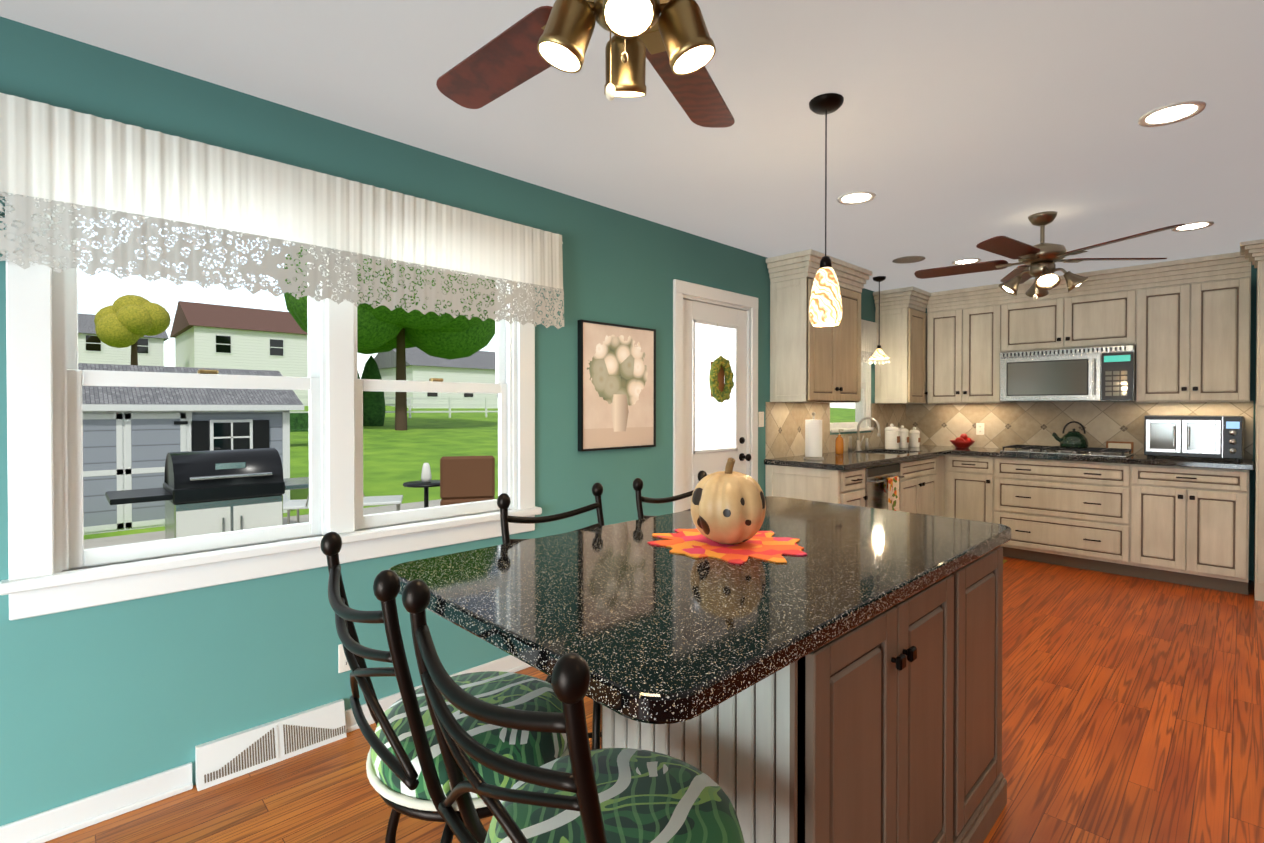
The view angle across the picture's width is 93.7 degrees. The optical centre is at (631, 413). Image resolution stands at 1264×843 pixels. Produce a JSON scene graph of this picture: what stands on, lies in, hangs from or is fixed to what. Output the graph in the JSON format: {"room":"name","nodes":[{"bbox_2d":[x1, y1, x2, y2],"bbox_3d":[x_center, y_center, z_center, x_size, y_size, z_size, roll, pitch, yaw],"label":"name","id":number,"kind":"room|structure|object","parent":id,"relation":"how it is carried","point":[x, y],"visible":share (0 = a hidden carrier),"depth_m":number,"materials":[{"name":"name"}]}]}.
{"room":"kitchen","nodes":[
{"label":"kitchen","id":0,"kind":"room"},
{"bbox_2d":[0,16,875,825],"bbox_3d":[-0.596,0.056,3.029,9.910,2.440,0.150,0,1,-44],"label":"wall","id":1,"kind":"structure","parent":0,"point":[94,700],"depth_m":2.20,"materials":[{"name":"teal paint"}]},
{"bbox_2d":[0,655,530,842],"bbox_3d":[-1.869,1.246,1.688,5.900,0.085,0.024,0,1,-44],"label":"baseboard","id":2,"kind":"structure","parent":1,"relation":"attached to","point":[56,822],"depth_m":1.90,"materials":[{"name":"white wood"}]},
{"bbox_2d":[0,197,541,620],"bbox_3d":[-1.198,-0.125,2.405,1.880,1.447,0.203,0,1,-44],"label":"window","id":3,"kind":"structure","parent":1,"relation":"in","point":[54,566],"depth_m":2.07,"materials":[{"name":"white wood"}]},
{"bbox_2d":[195,699,346,790],"bbox_3d":[-1.321,1.216,2.199,0.480,0.135,0.050,0,1,-44],"label":"air vent","id":4,"kind":"object","parent":1,"relation":"in","point":[227,758],"visible":1,"depth_m":2.17,"materials":[{"name":"white metal"}]},
{"bbox_2d":[0,93,563,328],"bbox_3d":[-1.146,-0.662,2.311,2.170,0.490,0.104,0,1,-44],"label":"valance","id":5,"kind":"object","parent":1,"relation":"attached to","point":[89,166],"visible":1,"depth_m":2.05,"materials":[{"name":"white fabric"}]},
{"bbox_2d":[338,644,350,672],"bbox_3d":[-1.148,0.982,2.392,0.070,0.114,0.008,0,1,-44],"label":"electrical outlet","id":6,"kind":"object","parent":1,"relation":"attached to","point":[343,665],"visible":0.4,"depth_m":2.38,"materials":[{"name":"white plastic"}]},
{"bbox_2d":[578,320,655,451],"bbox_3d":[-0.075,-0.152,3.401,0.580,0.710,0.032,0,1,-44],"label":"floral picture","id":7,"kind":"object","parent":1,"relation":"attached to","point":[616,386],"visible":0.92,"depth_m":3.37,"materials":[{"name":"beige paper"}]},
{"bbox_2d":[673,279,757,512],"bbox_3d":[0.557,0.209,4.096,0.920,2.115,0.212,0,1,-44],"label":"exterior door","id":8,"kind":"structure","parent":1,"relation":"in","point":[711,434],"depth_m":4.04,"materials":[{"name":"white painted wood"},{"name":"glass"},{"name":"dark bronze"}]},
{"bbox_2d":[709,323,733,402],"bbox_3d":[0.610,-0.345,4.046,0.252,0.545,0.067,0,1,-44],"label":"wreath","id":9,"kind":"object","parent":8,"relation":"hanging from","point":[720,369],"visible":1,"depth_m":4.03,"materials":[{"name":"green plant"}]},
{"bbox_2d":[758,412,763,426],"bbox_3d":[0.969,0.044,4.423,0.070,0.114,0.017,0,1,-44],"label":"switch plate","id":10,"kind":"object","parent":1,"relation":"attached to","point":[760,419],"visible":1,"depth_m":4.42,"materials":[{"name":"white plastic"}]},
{"bbox_2d":[768,269,863,404],"bbox_3d":[1.462,-0.557,4.677,0.850,0.935,0.328,0,1,-44],"label":"upper cabinet","id":11,"kind":"object","parent":1,"relation":"attached to","point":[817,370],"depth_m":4.44,"materials":[{"name":"beige wood"}]},
{"bbox_2d":[830,353,873,432],"bbox_3d":[1.972,-0.264,5.485,0.836,0.860,0.178,0,1,-44],"label":"window","id":12,"kind":"structure","parent":1,"relation":"in","point":[862,408],"depth_m":5.72,"materials":[{"name":"white wood"}]},
{"bbox_2d":[861,320,876,363],"bbox_3d":[2.037,-0.665,5.413,0.820,0.400,0.067,0,1,-44],"label":"valance","id":13,"kind":"object","parent":1,"relation":"attached to","point":[868,336],"visible":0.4,"depth_m":5.56,"materials":[{"name":"white fabric"}]},
{"bbox_2d":[872,301,927,404],"bbox_3d":[2.627,-0.567,5.803,0.410,0.935,0.328,0,1,-44],"label":"upper cabinet","id":14,"kind":"object","parent":1,"relation":"attached to","point":[903,325],"depth_m":5.67,"materials":[{"name":"beige wood"}]},
{"bbox_2d":[0,0,1263,292],"bbox_3d":[1.541,-1.194,0.806,9.910,0.100,6.300,0,1,-44],"label":"ceiling","id":15,"kind":"structure","parent":0,"point":[960,128],"depth_m":2.27,"materials":[{"name":"paint"}]},
{"bbox_2d":[436,0,734,127],"bbox_3d":[-0.050,-0.908,1.279,1.326,0.478,1.292,0,1,-44],"label":"ceiling fan","id":16,"kind":"object","parent":15,"relation":"hanging from","point":[671,41],"visible":1,"depth_m":1.35,"materials":[{"name":"brown wood"}]},
{"bbox_2d":[809,93,843,326],"bbox_3d":[0.720,-0.742,2.200,0.124,0.827,0.124,0,1,-44],"label":"pendant light","id":17,"kind":"object","parent":15,"relation":"hanging from","point":[825,307],"visible":1,"depth_m":2.17,"materials":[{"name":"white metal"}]},
{"bbox_2d":[837,191,875,204],"bbox_3d":[1.210,-1.162,3.199,0.196,0.006,0.196,0,1,-44],"label":"recessed light","id":18,"kind":"object","parent":15,"relation":"in","point":[856,197],"visible":0.98,"depth_m":3.19,"materials":[{"name":"white"}]},
{"bbox_2d":[868,276,889,363],"bbox_3d":[2.149,-0.809,5.152,0.176,0.745,0.178,0,1,-44],"label":"light","id":19,"kind":"object","parent":15,"relation":"hanging from","point":[879,353],"visible":1,"depth_m":5.13,"materials":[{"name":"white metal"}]},
{"bbox_2d":[892,256,924,263],"bbox_3d":[2.117,-1.175,4.534,0.230,0.004,0.230,0,1,-44],"label":"ceiling speaker","id":20,"kind":"object","parent":15,"relation":"attached to","point":[907,259],"visible":1,"depth_m":4.51,"materials":[{"name":"grey"}]},
{"bbox_2d":[952,258,980,264],"bbox_3d":[2.585,-1.174,4.583,0.196,0.006,0.196,0,1,-44],"label":"recessed light","id":21,"kind":"object","parent":15,"relation":"in","point":[966,261],"visible":0.96,"depth_m":4.58,"materials":[{"name":"white"}]},
{"bbox_2d":[914,211,1184,299],"bbox_3d":[2.378,-0.918,3.493,1.313,0.498,1.313,0,1,-44],"label":"ceiling fan","id":22,"kind":"object","parent":15,"relation":"hanging from","point":[1040,259],"visible":1,"depth_m":3.43,"materials":[{"name":"brown wood"}]},
{"bbox_2d":[1138,101,1205,126],"bbox_3d":[2.079,-1.154,2.286,0.196,0.006,0.196,0,1,-44],"label":"recessed light","id":23,"kind":"object","parent":15,"relation":"in","point":[1172,113],"visible":1,"depth_m":2.28,"materials":[{"name":"white"}]},
{"bbox_2d":[1171,221,1213,231],"bbox_3d":[3.496,-1.166,3.697,0.196,0.006,0.196,0,1,-44],"label":"recessed light","id":24,"kind":"object","parent":15,"relation":"in","point":[1194,226],"visible":0.9,"depth_m":3.70,"materials":[{"name":"white"}]},
{"bbox_2d":[45,556,1263,842],"bbox_3d":[1.541,1.346,0.829,9.910,0.100,6.300,0,1,-44],"label":"floor","id":25,"kind":"structure","parent":0,"point":[1133,710],"depth_m":2.28,"materials":[{"name":"brown wood"}]},
{"bbox_2d":[320,532,568,842],"bbox_3d":[-0.362,0.771,1.244,0.485,1.042,0.442,0,1,-44],"label":"stool","id":26,"kind":"object","parent":25,"relation":"on","point":[407,774],"visible":0.77,"depth_m":1.10,"materials":[{"name":"fabric"}]},
{"bbox_2d":[497,482,604,749],"bbox_3d":[-0.115,0.766,1.811,0.423,1.042,0.485,0,1,-44],"label":"stool","id":27,"kind":"object","parent":25,"relation":"on","point":[503,505],"visible":0.17,"depth_m":1.85,"materials":[{"name":"metal"}]},
{"bbox_2d":[402,579,744,842],"bbox_3d":[-0.049,0.774,0.914,0.485,1.042,0.423,0,1,-44],"label":"stool","id":28,"kind":"object","parent":25,"relation":"on","point":[581,792],"visible":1,"depth_m":0.87,"materials":[{"name":"fabric"}]},
{"bbox_2d":[633,470,706,518],"bbox_3d":[0.302,0.762,2.214,0.423,1.042,0.485,0,1,-44],"label":"stool","id":29,"kind":"object","parent":25,"relation":"on","point":[638,487],"visible":0.1,"depth_m":2.25,"materials":[{"name":"metal"}]},
{"bbox_2d":[602,536,1010,842],"bbox_3d":[0.498,0.849,1.627,1.506,0.880,0.605,0,1,-44],"label":"kitchen island","id":30,"kind":"object","parent":25,"relation":"on","point":[840,681],"depth_m":1.30,"materials":[{"name":"brown wood"}]},
{"bbox_2d":[389,496,1010,743],"bbox_3d":[0.322,0.388,1.686,1.700,0.040,0.940,0,1,-44],"label":"island countertop","id":31,"kind":"structure","parent":30,"relation":"on","point":[666,639],"depth_m":1.24,"materials":[{"name":"black stone"}]},
{"bbox_2d":[648,528,806,563],"bbox_3d":[0.282,0.366,1.689,0.419,0.003,0.462,0,1,-44],"label":"doily","id":32,"kind":"object","parent":31,"relation":"on","point":[761,545],"visible":0.92,"depth_m":1.63,"materials":[{"name":"orange fabric"}]},
{"bbox_2d":[690,458,765,544],"bbox_3d":[0.272,0.244,1.679,0.213,0.240,0.213,0,1,-44],"label":"pumpkin","id":33,"kind":"object","parent":32,"relation":"on","point":[728,506],"visible":0.98,"depth_m":1.60,"materials":[{"name":"ceramic"}]},
{"bbox_2d":[765,465,867,506],"bbox_3d":[1.349,0.824,4.383,0.385,0.880,0.610,0,1,-44],"label":"base cabinet","id":34,"kind":"object","parent":25,"relation":"on","point":[822,485],"depth_m":4.21,"materials":[{"name":"beige wood"}]},
{"bbox_2d":[764,445,960,472],"bbox_3d":[2.172,0.357,5.155,2.673,0.040,0.638,0,1,-44],"label":"countertop","id":35,"kind":"structure","parent":34,"relation":"on","point":[864,458],"depth_m":4.61,"materials":[{"name":"black stone"}]},
{"bbox_2d":[803,412,823,459],"bbox_3d":[1.374,0.165,4.481,0.150,0.355,0.150,0,1,-44],"label":"paper towel holder","id":36,"kind":"object","parent":35,"relation":"on","point":[813,439],"visible":1,"depth_m":4.43,"materials":[{"name":"white paper"}]},
{"bbox_2d":[835,429,843,453],"bbox_3d":[1.736,0.235,4.956,0.065,0.207,0.068,0,1,-44],"label":"soap bottle","id":37,"kind":"object","parent":35,"relation":"on","point":[839,444],"visible":1,"depth_m":4.93,"materials":[{"name":"orange plastic"}]},
{"bbox_2d":[848,417,880,450],"bbox_3d":[2.130,0.182,5.340,0.376,0.306,0.236,0,1,-44],"label":"faucet","id":38,"kind":"object","parent":35,"relation":"on","point":[858,445],"visible":1,"depth_m":5.38,"materials":[{"name":"silver metal"}]},
{"bbox_2d":[884,424,899,448],"bbox_3d":[2.454,0.213,5.595,0.130,0.238,0.130,0,1,-44],"label":"canister","id":39,"kind":"object","parent":35,"relation":"on","point":[892,438],"visible":1,"depth_m":5.54,"materials":[{"name":"white ceramic"}]},
{"bbox_2d":[899,425,908,447],"bbox_3d":[2.619,0.222,5.740,0.116,0.218,0.115,0,1,-44],"label":"canister","id":40,"kind":"object","parent":35,"relation":"on","point":[904,436],"visible":0.83,"depth_m":5.69,"materials":[{"name":"white ceramic"}]},
{"bbox_2d":[909,427,919,446],"bbox_3d":[2.798,0.231,5.872,0.101,0.198,0.101,0,1,-44],"label":"canister","id":41,"kind":"object","parent":35,"relation":"on","point":[914,437],"visible":1,"depth_m":5.83,"materials":[{"name":"white ceramic"}]},
{"bbox_2d":[868,461,907,511],"bbox_3d":[1.708,0.821,4.731,0.750,0.880,0.610,0,1,-44],"label":"dishwasher","id":42,"kind":"object","parent":25,"relation":"on","point":[877,498],"depth_m":4.51,"materials":[{"name":"black metal"}]},
{"bbox_2d":[884,476,899,510],"bbox_3d":[1.975,0.640,4.496,0.200,0.316,0.045,0,1,-44],"label":"dish towel","id":43,"kind":"object","parent":42,"relation":"hanging from","point":[891,486],"visible":0.71,"depth_m":4.49,"materials":[{"name":"fabric"}]},
{"bbox_2d":[908,457,939,515],"bbox_3d":[2.221,0.816,5.227,0.812,0.880,0.610,0,1,-44],"label":"base cabinet","id":44,"kind":"object","parent":25,"relation":"on","point":[923,476],"depth_m":5.09,"materials":[{"name":"beige wood"}]},
{"bbox_2d":[940,453,948,516],"bbox_3d":[2.798,0.811,5.784,0.903,0.880,0.610,0,1,-44],"label":"base cabinet","id":45,"kind":"object","parent":25,"relation":"on","point":[942,459],"depth_m":5.44,"materials":[{"name":"beige wood"}]},
{"bbox_2d":[945,451,993,522],"bbox_3d":[3.241,0.813,5.539,0.609,0.880,0.402,0,1,-44],"label":"base cabinet","id":46,"kind":"object","parent":25,"relation":"on","point":[969,479],"depth_m":5.32,"materials":[{"name":"beige wood"}]},
{"bbox_2d":[994,459,1141,577],"bbox_3d":[3.701,0.818,5.063,0.609,0.880,1.045,0,1,-44],"label":"base cabinet","id":47,"kind":"object","parent":25,"relation":"on","point":[1088,516],"depth_m":4.79,"materials":[{"name":"beige wood"}]},
{"bbox_2d":[950,447,1253,470],"bbox_3d":[3.792,0.359,4.943,0.639,0.040,1.920,0,1,-44],"label":"countertop","id":48,"kind":"structure","parent":47,"relation":"on","point":[994,452],"depth_m":4.58,"materials":[{"name":"black stone"}]},
{"bbox_2d":[950,433,974,447],"bbox_3d":[3.191,0.262,5.724,0.220,0.139,0.220,0,1,-44],"label":"fruit bowl","id":49,"kind":"object","parent":48,"relation":"on","point":[963,440],"visible":1,"depth_m":5.68,"materials":[{"name":"red ceramic"}]},
{"bbox_2d":[1000,445,1133,457],"bbox_3d":[3.696,0.315,5.058,0.480,0.045,0.860,0,1,-44],"label":"cooktop","id":50,"kind":"object","parent":48,"relation":"in","point":[1093,451],"visible":0.94,"depth_m":4.95,"materials":[{"name":"silver metal"}]},
{"bbox_2d":[1052,421,1088,447],"bbox_3d":[3.764,0.178,5.088,0.199,0.227,0.249,0,1,-44],"label":"kettle","id":51,"kind":"object","parent":50,"relation":"on","point":[1073,438],"visible":1,"depth_m":5.03,"materials":[{"name":"green metal"}]},
{"bbox_2d":[1106,441,1133,452],"bbox_3d":[4.128,0.288,5.016,0.025,0.100,0.180,0,1,-44],"label":"decorative plaque","id":52,"kind":"object","parent":48,"relation":"on","point":[1120,445],"visible":0.62,"depth_m":5.01,"materials":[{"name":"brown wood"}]},
{"bbox_2d":[1144,415,1243,460],"bbox_3d":[4.282,0.179,4.524,0.417,0.326,0.540,0,1,-44],"label":"toaster oven","id":53,"kind":"object","parent":48,"relation":"on","point":[1208,436],"visible":1,"depth_m":4.39,"materials":[{"name":"silver metal"}]},
{"bbox_2d":[1142,467,1248,594],"bbox_3d":[4.238,0.823,4.507,0.609,0.880,0.628,0,1,-44],"label":"base cabinet","id":54,"kind":"object","parent":25,"relation":"on","point":[1195,520],"depth_m":4.26,"materials":[{"name":"beige wood"}]},
{"bbox_2d":[1254,251,1263,600],"bbox_3d":[4.630,0.104,4.053,0.668,2.325,0.500,0,1,-44],"label":"tall cabinet","id":55,"kind":"object","parent":25,"relation":"on","point":[1258,259],"depth_m":3.99,"materials":[{"name":"beige wood"}]},
{"bbox_2d":[925,262,1256,580],"bbox_3d":[5.102,0.046,4.154,0.150,2.440,6.150,0,1,-44],"label":"wall","id":56,"kind":"structure","parent":0,"point":[1252,398],"depth_m":4.47,"materials":[{"name":"teal paint"}]},
{"bbox_2d":[927,299,1013,406],"bbox_3d":[3.244,-0.566,5.725,0.329,0.935,0.640,0,1,-44],"label":"upper cabinet","id":57,"kind":"object","parent":56,"relation":"attached to","point":[964,340],"depth_m":5.60,"materials":[{"name":"beige wood"}]},
{"bbox_2d":[976,423,983,434],"bbox_3d":[3.399,0.152,5.785,0.008,0.114,0.070,0,1,-44],"label":"electrical outlet","id":58,"kind":"object","parent":56,"relation":"attached to","point":[979,428],"visible":1,"depth_m":5.78,"materials":[{"name":"white plastic"}]},
{"bbox_2d":[1002,283,1137,351],"bbox_3d":[3.793,-0.791,5.155,0.329,0.475,0.940,0,1,-44],"label":"upper cabinet","id":59,"kind":"object","parent":56,"relation":"attached to","point":[1085,317],"depth_m":5.00,"materials":[{"name":"beige wood"}]},
{"bbox_2d":[999,345,1135,401],"bbox_3d":[3.752,-0.326,5.120,0.437,0.443,0.930,0,1,-44],"label":"microwave","id":60,"kind":"object","parent":59,"relation":"attached to","point":[1106,373],"visible":1,"depth_m":4.96,"materials":[{"name":"silver metal"}]},
{"bbox_2d":[1134,267,1253,402],"bbox_3d":[4.338,-0.556,4.593,0.329,0.935,0.630,0,1,-44],"label":"upper cabinet","id":61,"kind":"object","parent":56,"relation":"attached to","point":[1183,326],"depth_m":4.46,"materials":[{"name":"beige wood"}]},
{"label":"outside","id":62,"kind":"structure","parent":0,"visible":0},
{"bbox_2d":[84,406,854,539],"bbox_3d":[-53.752,-2.269,62.900,170.000,7.176,159.840,0,1,-44],"label":"lawn","id":63,"kind":"structure","parent":62,"point":[457,431],"depth_m":18.14,"materials":[{"name":"green plant"}]},
{"bbox_2d":[78,313,168,365],"bbox_3d":[-45.849,-4.416,46.069,14.600,7.200,9.600,0,1,-44],"label":"house","id":64,"kind":"structure","parent":63,"relation":"on","point":[145,345],"depth_m":45.86,"materials":[{"name":"white"}]},
{"bbox_2d":[94,295,170,364],"bbox_3d":[-31.857,-4.020,37.885,3.711,7.145,3.544,0,1,-44],"label":"tree","id":65,"kind":"object","parent":63,"relation":"on","point":[112,315],"depth_m":36.91,"materials":[{"name":"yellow plant"}]},
{"bbox_2d":[78,363,303,534],"bbox_3d":[-7.171,0.393,8.728,3.490,2.196,2.840,0,1,-44],"label":"shed","id":66,"kind":"object","parent":63,"relation":"on","point":[224,409],"depth_m":7.84,"materials":[{"name":"grey wood"}]},
{"bbox_2d":[170,301,308,405],"bbox_3d":[-28.738,-4.175,45.920,10.200,7.800,9.600,0,1,-44],"label":"house","id":67,"kind":"structure","parent":63,"relation":"on","point":[286,330],"depth_m":42.08,"materials":[{"name":"white"}]},
{"bbox_2d":[84,499,440,548],"bbox_3d":[-3.398,1.521,5.215,8.200,0.029,6.830,0,1,-44],"label":"patio","id":68,"kind":"structure","parent":63,"relation":"on","point":[123,539],"depth_m":7.29,"materials":[{"name":"concrete"}]},
{"bbox_2d":[105,448,308,538],"bbox_3d":[-3.336,0.904,4.857,1.440,1.210,0.624,0,1,-44],"label":"grill","id":69,"kind":"object","parent":68,"relation":"on","point":[249,507],"depth_m":4.64,"materials":[{"name":"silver metal"}]},
{"bbox_2d":[282,493,402,523],"bbox_3d":[-3.974,1.013,7.704,1.841,0.940,0.644,0,1,-19],"label":"lounger","id":70,"kind":"object","parent":68,"relation":"on","point":[374,500],"depth_m":7.70,"materials":[{"name":"white"}]},
{"bbox_2d":[403,463,439,507],"bbox_3d":[-2.828,1.079,8.147,0.600,0.800,0.600,0,1,-44],"label":"side table","id":71,"kind":"object","parent":68,"relation":"on","point":[427,483],"depth_m":8.10,"materials":[{"name":"black plastic"}]},
{"bbox_2d":[440,456,494,505],"bbox_3d":[-2.129,1.008,7.710,0.660,0.950,0.660,0,1,-14],"label":"wicker chair","id":72,"kind":"object","parent":68,"relation":"on","point":[469,477],"depth_m":7.39,"materials":[{"name":"brown wicker"}]},
{"bbox_2d":[290,413,308,431],"bbox_3d":[-9.988,0.026,17.489,2.000,2.032,1.241,0,1,-44],"label":"bush","id":73,"kind":"object","parent":63,"relation":"on","point":[302,423],"depth_m":17.79,"materials":[{"name":"green plant"}]},
{"bbox_2d":[358,355,385,425],"bbox_3d":[-12.491,-1.003,26.186,3.100,3.300,1.200,0,1,-44],"label":"bush","id":74,"kind":"object","parent":63,"relation":"on","point":[373,417],"depth_m":26.48,"materials":[{"name":"green plant"}]},
{"bbox_2d":[284,247,494,430],"bbox_3d":[-9.837,-3.921,24.916,8.493,9.430,8.406,0,1,-44],"label":"tree","id":75,"kind":"object","parent":63,"relation":"on","point":[456,330],"depth_m":23.51,"materials":[{"name":"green plant"}]},
{"bbox_2d":[290,396,497,417],"bbox_3d":[-0.973,-0.390,44.277,56.000,1.300,0.100,0,1,-44],"label":"fence","id":76,"kind":"object","parent":63,"relation":"on","point":[449,405],"depth_m":34.42,"materials":[{"name":"white wood"}]},
{"bbox_2d":[374,347,497,407],"bbox_3d":[-15.495,-2.960,53.166,13.100,5.600,9.600,0,1,-44],"label":"house","id":77,"kind":"structure","parent":63,"relation":"on","point":[460,371],"depth_m":48.36,"materials":[{"name":"white"}]}
]}

